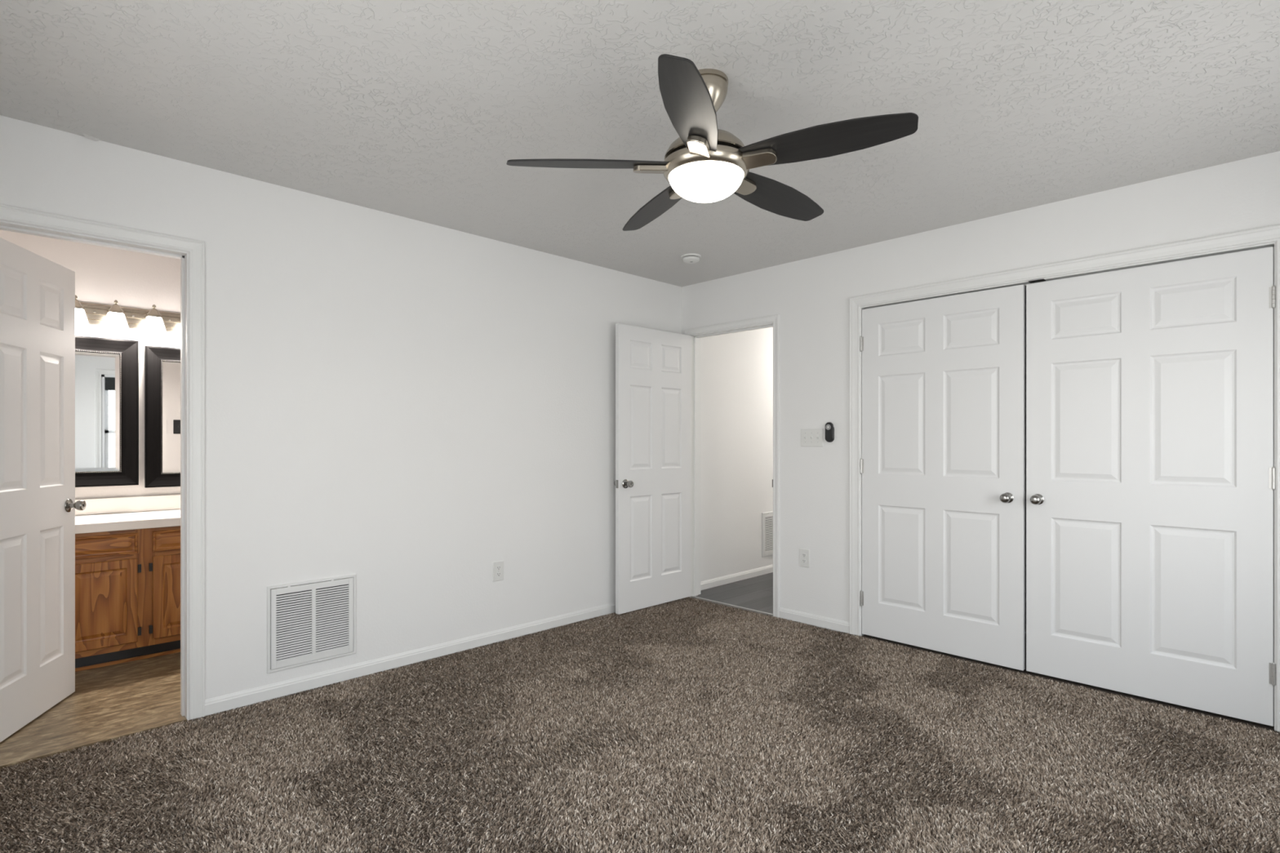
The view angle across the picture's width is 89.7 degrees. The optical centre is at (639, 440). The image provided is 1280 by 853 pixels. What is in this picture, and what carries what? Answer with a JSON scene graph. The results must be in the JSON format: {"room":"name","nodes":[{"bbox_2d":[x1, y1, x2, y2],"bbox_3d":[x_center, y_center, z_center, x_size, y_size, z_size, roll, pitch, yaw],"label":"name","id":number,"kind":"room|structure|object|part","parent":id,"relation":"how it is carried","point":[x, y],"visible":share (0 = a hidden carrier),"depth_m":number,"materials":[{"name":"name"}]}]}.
{"room":"empty bedroom","nodes":[
{"label":"empty bedroom","id":0,"kind":"room"},
{"bbox_2d":[0,229,180,499],"bbox_3d":[-2.595,0.000,3.474,3.250,2.640,1.555,0,0,-45],"label":"wall","id":1,"kind":"structure","parent":0,"point":[104,275],"depth_m":3.90,"materials":[{"name":"white paint"}]},
{"bbox_2d":[75,335,138,487],"bbox_3d":[-3.281,-0.170,3.704,0.620,0.876,0.038,0,0,-43],"label":"framed mirror","id":2,"kind":"object","parent":1,"relation":"attached to","point":[107,369],"visible":0.52,"depth_m":3.82,"materials":[{"name":"black paint"}]},
{"bbox_2d":[75,351,119,471],"bbox_3d":[-3.288,-0.170,3.713,0.448,0.704,0.002,0,0,-43],"label":"mirror glass","id":3,"kind":"object","parent":2,"relation":"attached to","point":[97,375],"depth_m":3.79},
{"bbox_3d":[-3.283,-0.170,3.707,0.459,0.715,0.005,0,0,-43],"label":"bead trim","id":4,"kind":"part","parent":2,"relation":"part of","materials":[{"name":"silver metal"}]},
{"bbox_2d":[75,295,180,340],"bbox_3d":[-3.100,-0.732,3.801,1.320,0.195,0.180,0,0,-45],"label":"vanity light","id":5,"kind":"object","parent":1,"relation":"attached to","point":[115,319],"visible":0.48,"depth_m":3.84,"materials":[{"name":"white glass"}]},
{"bbox_3d":[-3.214,-0.695,3.661,0.140,0.122,0.140,0,0,-45],"label":"lamp shade","id":6,"kind":"part","parent":5,"relation":"part of","materials":[{"name":"white glass"}]},
{"bbox_3d":[-3.086,-0.695,3.787,0.140,0.122,0.140,0,0,-45],"label":"lamp shade","id":7,"kind":"part","parent":5,"relation":"part of","materials":[{"name":"white glass"}]},
{"bbox_3d":[-2.957,-0.695,3.914,0.140,0.122,0.140,0,0,-45],"label":"lamp shade","id":8,"kind":"part","parent":5,"relation":"part of","materials":[{"name":"white glass"}]},
{"bbox_3d":[-2.829,-0.695,4.040,0.140,0.122,0.140,0,0,-45],"label":"lamp shade","id":9,"kind":"part","parent":5,"relation":"part of","materials":[{"name":"white glass"}]},
{"bbox_2d":[75,494,180,515],"bbox_3d":[-3.089,0.387,3.924,1.480,0.094,0.020,0,0,-45],"label":"backsplash","id":10,"kind":"structure","parent":1,"relation":"attached to","point":[166,502],"depth_m":3.90,"materials":[{"name":"white stone"}]},
{"bbox_2d":[144,345,180,488],"bbox_3d":[-2.822,-0.149,4.172,0.620,0.874,0.038,0,0,-45],"label":"framed mirror","id":11,"kind":"object","parent":1,"relation":"attached to","point":[162,364],"visible":0.42,"depth_m":4.01,"materials":[{"name":"black paint"}]},
{"bbox_3d":[-2.824,-0.149,4.174,0.459,0.713,0.005,0,0,-45],"label":"bead trim","id":12,"kind":"part","parent":11,"relation":"part of","materials":[{"name":"silver metal"}]},
{"bbox_2d":[162,361,180,472],"bbox_3d":[-2.830,-0.149,4.180,0.448,0.702,0.002,0,0,-45],"label":"mirror glass","id":13,"kind":"object","parent":11,"relation":"attached to","point":[171,370],"depth_m":4.06,"materials":[{"name":"white"}]},
{"bbox_2d":[0,115,773,720],"bbox_3d":[-0.270,0.000,4.590,7.010,2.640,0.120,0,0,-45],"label":"wall","id":14,"kind":"structure","parent":0,"point":[409,407],"depth_m":3.48,"materials":[{"name":"white paint"}]},
{"bbox_2d":[0,204,204,719],"bbox_3d":[-2.268,0.168,2.625,0.799,2.104,0.161,0,0,-45],"label":"bathroom doorway","id":15,"kind":"structure","parent":14,"relation":"in","point":[195,248],"depth_m":2.82,"materials":[{"name":"white wood"}]},
{"bbox_2d":[0,237,86,742],"bbox_3d":[-2.648,0.197,2.780,0.158,2.030,0.684,0,0,-17],"label":"door","id":16,"kind":"structure","parent":15,"relation":"attached to","point":[37,504],"depth_m":2.80,"materials":[{"name":"white paint"}]},
{"bbox_3d":[-2.685,0.307,3.062,0.062,0.065,0.065,0,0,-17],"label":"knob","id":17,"kind":"part","parent":16,"relation":"part of","materials":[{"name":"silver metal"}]},
{"bbox_2d":[266,573,355,673],"bbox_3d":[-1.611,0.892,3.175,0.410,0.410,0.013,0,0,-45],"label":"air vent","id":18,"kind":"object","parent":14,"relation":"in","point":[309,623],"visible":1,"depth_m":3.16,"materials":[{"name":"white metal"}]},
{"bbox_3d":[-1.672,0.895,3.111,0.158,0.314,0.009,0,0,-45],"label":"louver panel","id":19,"kind":"part","parent":18,"relation":"part of","materials":[{"name":"white metal"}]},
{"bbox_3d":[-1.547,0.895,3.235,0.158,0.314,0.009,0,0,-45],"label":"louver panel","id":20,"kind":"part","parent":18,"relation":"part of","materials":[{"name":"white metal"}]},
{"bbox_2d":[204,602,615,715],"bbox_3d":[-0.800,1.186,3.975,3.188,0.068,0.012,0,0,-45],"label":"baseboard","id":21,"kind":"structure","parent":14,"relation":"attached to","point":[253,695],"depth_m":3.43,"materials":[{"name":"white wood"}]},
{"bbox_2d":[492,560,503,582],"bbox_3d":[-0.862,0.793,3.916,0.078,0.120,0.008,0,0,-45],"label":"wall outlet","id":22,"kind":"object","parent":14,"relation":"attached to","point":[497,566],"visible":1,"depth_m":3.91,"materials":[{"name":"white plastic"}]},
{"bbox_2d":[761,511,773,557],"bbox_3d":[1.261,0.860,6.007,0.405,0.405,0.013,0,0,-45],"label":"air vent","id":23,"kind":"object","parent":14,"relation":"in","point":[766,519],"visible":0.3,"depth_m":5.92,"materials":[{"name":"white metal"}]},
{"bbox_3d":[1.201,0.863,5.944,0.156,0.309,0.009,0,0,-45],"label":"louver panel","id":24,"kind":"part","parent":23,"relation":"part of","materials":[{"name":"white metal"}]},
{"bbox_2d":[0,0,1279,287],"bbox_3d":[0.233,-1.270,2.229,4.170,0.100,3.950,0,0,-45],"label":"ceiling","id":25,"kind":"structure","parent":0,"point":[415,109],"depth_m":2.29,"materials":[{"name":"white paint"}]},
{"bbox_2d":[680,253,701,263],"bbox_3d":[0.338,-1.198,4.250,0.136,0.044,0.136,0,0,-45],"label":"smoke detector","id":26,"kind":"object","parent":25,"relation":"attached to","point":[691,258],"visible":1,"depth_m":4.21,"materials":[{"name":"white plastic"}]},
{"bbox_2d":[506,53,918,231],"bbox_3d":[0.266,-1.020,2.204,1.238,0.400,1.275,0,0,-45],"label":"ceiling fan","id":27,"kind":"object","parent":25,"relation":"hanging from","point":[706,163],"visible":1,"depth_m":2.06,"materials":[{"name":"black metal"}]},
{"bbox_3d":[-0.169,-0.922,2.140,0.546,0.044,0.145,0,0,-6],"label":"blade","id":28,"kind":"part","parent":27,"relation":"part of","materials":[{"name":"black wood"}]},
{"bbox_3d":[0.065,-0.922,2.541,0.145,0.044,0.546,0,0,-24],"label":"blade","id":29,"kind":"part","parent":27,"relation":"part of","materials":[{"name":"black wood"}]},
{"bbox_3d":[0.140,-0.922,1.794,0.145,0.044,0.546,0,0,12],"label":"blade","id":30,"kind":"part","parent":27,"relation":"part of","materials":[{"name":"black wood"}]},
{"bbox_3d":[0.224,-0.859,2.180,0.252,0.078,0.252,0,0,-45],"label":"lamp shade","id":31,"kind":"part","parent":27,"relation":"part of","materials":[{"name":"white glass"}]},
{"bbox_3d":[0.518,-0.922,2.443,0.546,0.044,0.145,0,0,-42],"label":"blade","id":32,"kind":"part","parent":27,"relation":"part of","materials":[{"name":"black wood"}]},
{"bbox_3d":[0.565,-0.922,1.981,0.546,0.044,0.145,0,0,30],"label":"blade","id":33,"kind":"part","parent":27,"relation":"part of","materials":[{"name":"black wood"}]},
{"bbox_2d":[0,572,1279,852],"bbox_3d":[0.400,1.270,3.498,7.350,0.100,5.525,0,0,-45],"label":"floor","id":34,"kind":"structure","parent":0,"point":[424,746],"depth_m":2.62,"materials":[{"name":"brown"}]},
{"bbox_2d":[75,525,180,671],"bbox_3d":[-2.906,0.853,3.739,1.460,0.735,0.541,0,0,-45],"label":"vanity cabinet","id":35,"kind":"object","parent":34,"relation":"on","point":[127,582],"visible":0.41,"depth_m":3.49,"materials":[{"name":"brown wood"}]},
{"bbox_3d":[-2.864,0.560,3.412,0.315,0.114,0.016,0,0,-45],"label":"drawer","id":36,"kind":"part","parent":35,"relation":"part of","materials":[{"name":"brown wood"}]},
{"bbox_3d":[-2.864,0.871,3.412,0.315,0.458,0.016,0,0,-45],"label":"cabinet door","id":37,"kind":"part","parent":35,"relation":"part of","materials":[{"name":"brown wood"}]},
{"bbox_2d":[75,494,180,533],"bbox_3d":[-2.901,0.451,3.734,1.480,0.222,0.554,0,0,-45],"label":"countertop","id":38,"kind":"structure","parent":35,"relation":"on","point":[132,513],"depth_m":3.77,"materials":[{"name":"white stone"}]},
{"bbox_3d":[-2.775,1.211,3.606,1.460,0.018,0.008,0,0,-45],"label":"moulding","id":39,"kind":"part","parent":35,"relation":"part of","materials":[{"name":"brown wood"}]},
{"bbox_3d":[-2.734,0.810,3.564,1.460,0.650,0.018,0,0,-45],"label":"frame","id":40,"kind":"part","parent":35,"relation":"part of","materials":[{"name":"brown wood"}]},
{"bbox_3d":[-2.590,0.560,3.682,0.320,0.114,0.016,0,0,-45],"label":"drawer","id":41,"kind":"part","parent":35,"relation":"part of","materials":[{"name":"brown wood"}]},
{"bbox_3d":[-2.590,0.871,3.682,0.320,0.458,0.016,0,0,-45],"label":"cabinet door","id":42,"kind":"part","parent":35,"relation":"part of","materials":[{"name":"brown wood"}]},
{"bbox_2d":[0,596,1279,852],"bbox_3d":[0.216,1.223,2.244,4.186,0.018,3.920,0,0,-45],"label":"carpet","id":43,"kind":"structure","parent":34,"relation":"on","point":[726,621],"depth_m":2.48,"materials":[{"name":"brown carpet"}]},
{"bbox_2d":[690,595,773,616],"bbox_3d":[0.669,1.222,4.768,0.016,0.016,0.756,0,0,-45],"label":"trim","id":44,"kind":"structure","parent":34,"relation":"on","point":[691,597],"depth_m":4.75,"materials":[{"name":"grey metal"}]},
{"bbox_2d":[681,151,1279,733],"bbox_3d":[1.803,0.000,3.692,0.120,2.640,4.070,0,0,-45],"label":"wall","id":45,"kind":"structure","parent":0,"point":[810,296],"depth_m":4.11,"materials":[{"name":"white paint"}]},
{"bbox_2d":[684,314,779,617],"bbox_3d":[0.706,0.168,4.804,0.155,2.104,0.884,0,0,-45],"label":"hallway doorway","id":46,"kind":"structure","parent":45,"relation":"in","point":[695,340],"depth_m":5.03,"materials":[{"name":"white wood"}]},
{"bbox_2d":[613,323,690,614],"bbox_3d":[0.119,0.195,4.761,0.776,2.030,0.158,0,0,-44],"label":"door","id":47,"kind":"structure","parent":46,"relation":"attached to","point":[652,482],"depth_m":4.72,"materials":[{"name":"white paint"}]},
{"bbox_3d":[-0.081,0.302,4.501,0.065,0.065,0.062,0,0,-44],"label":"knob","id":48,"kind":"part","parent":47,"relation":"part of","materials":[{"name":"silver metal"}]},
{"bbox_2d":[799,548,809,568],"bbox_3d":[1.102,0.786,4.311,0.008,0.120,0.078,0,0,-45],"label":"wall outlet","id":49,"kind":"object","parent":45,"relation":"attached to","point":[804,554],"visible":1,"depth_m":4.31,"materials":[{"name":"white plastic"}]},
{"bbox_2d":[800,428,823,446],"bbox_3d":[1.137,-0.022,4.269,0.018,0.120,0.168,0,0,-45],"label":"light switch","id":50,"kind":"object","parent":45,"relation":"attached to","point":[809,437],"visible":1,"depth_m":4.26,"materials":[{"name":"white plastic"}]},
{"bbox_2d":[778,607,848,633],"bbox_3d":[1.147,1.186,4.263,0.012,0.068,0.521,0,0,-45],"label":"baseboard","id":51,"kind":"structure","parent":45,"relation":"attached to","point":[795,615],"depth_m":4.25,"materials":[{"name":"white wood"}]},
{"bbox_2d":[825,422,834,442],"bbox_3d":[1.226,-0.056,4.171,0.028,0.130,0.060,0,0,-45],"label":"remote","id":52,"kind":"object","parent":45,"relation":"attached to","point":[829,428],"visible":1,"depth_m":4.16,"materials":[{"name":"black plastic"}]},
{"bbox_2d":[860,284,1025,671],"bbox_3d":[1.684,0.193,3.697,0.101,2.030,0.915,0,0,-44],"label":"door","id":53,"kind":"structure","parent":45,"relation":"in","point":[943,460],"depth_m":3.66,"materials":[{"name":"white paint"}]},
{"bbox_3d":[1.938,0.303,3.406,0.066,0.055,0.055,0,0,-44],"label":"knob","id":54,"kind":"part","parent":53,"relation":"part of","materials":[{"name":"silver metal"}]},
{"bbox_2d":[1028,279,1045,283],"bbox_3d":[2.068,-0.833,3.350,0.042,0.004,0.070,0,0,-45],"label":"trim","id":55,"kind":"structure","parent":45,"relation":"attached to","point":[1038,280],"depth_m":3.35,"materials":[{"name":"black metal"}]},
{"bbox_2d":[848,224,1279,731],"bbox_3d":[2.070,0.156,3.409,0.138,2.128,1.990,0,0,-45],"label":"trim","id":56,"kind":"structure","parent":45,"relation":"attached to","point":[1268,234],"depth_m":3.54,"materials":[{"name":"white wood"}]},
{"bbox_2d":[1026,246,1275,726],"bbox_3d":[2.347,0.193,3.032,0.101,2.030,0.940,0,0,-45],"label":"door","id":57,"kind":"structure","parent":45,"relation":"in","point":[1151,471],"depth_m":3.00,"materials":[{"name":"white paint"}]},
{"bbox_3d":[2.043,0.303,3.316,0.066,0.055,0.055,0,0,-45],"label":"knob","id":58,"kind":"part","parent":57,"relation":"part of","materials":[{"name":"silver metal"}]},
{"bbox_2d":[1025,287,1026,633],"bbox_3d":[2.382,0.000,3.717,0.740,2.640,2.084,0,0,-45],"label":"wall","id":59,"kind":"structure","parent":0,"point":[1025,287],"depth_m":4.09,"materials":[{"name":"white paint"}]},
{"bbox_3d":[1.763,0.000,5.655,2.580,2.640,1.220,0,0,-45],"label":"wall","id":60,"kind":"structure","parent":0,"visible":0},
{"bbox_2d":[701,564,773,590],"bbox_3d":[1.324,1.186,6.070,2.422,0.068,0.012,0,0,-45],"label":"baseboard","id":61,"kind":"structure","parent":60,"relation":"attached to","point":[712,583],"depth_m":5.58,"materials":[{"name":"white wood"}]}
]}

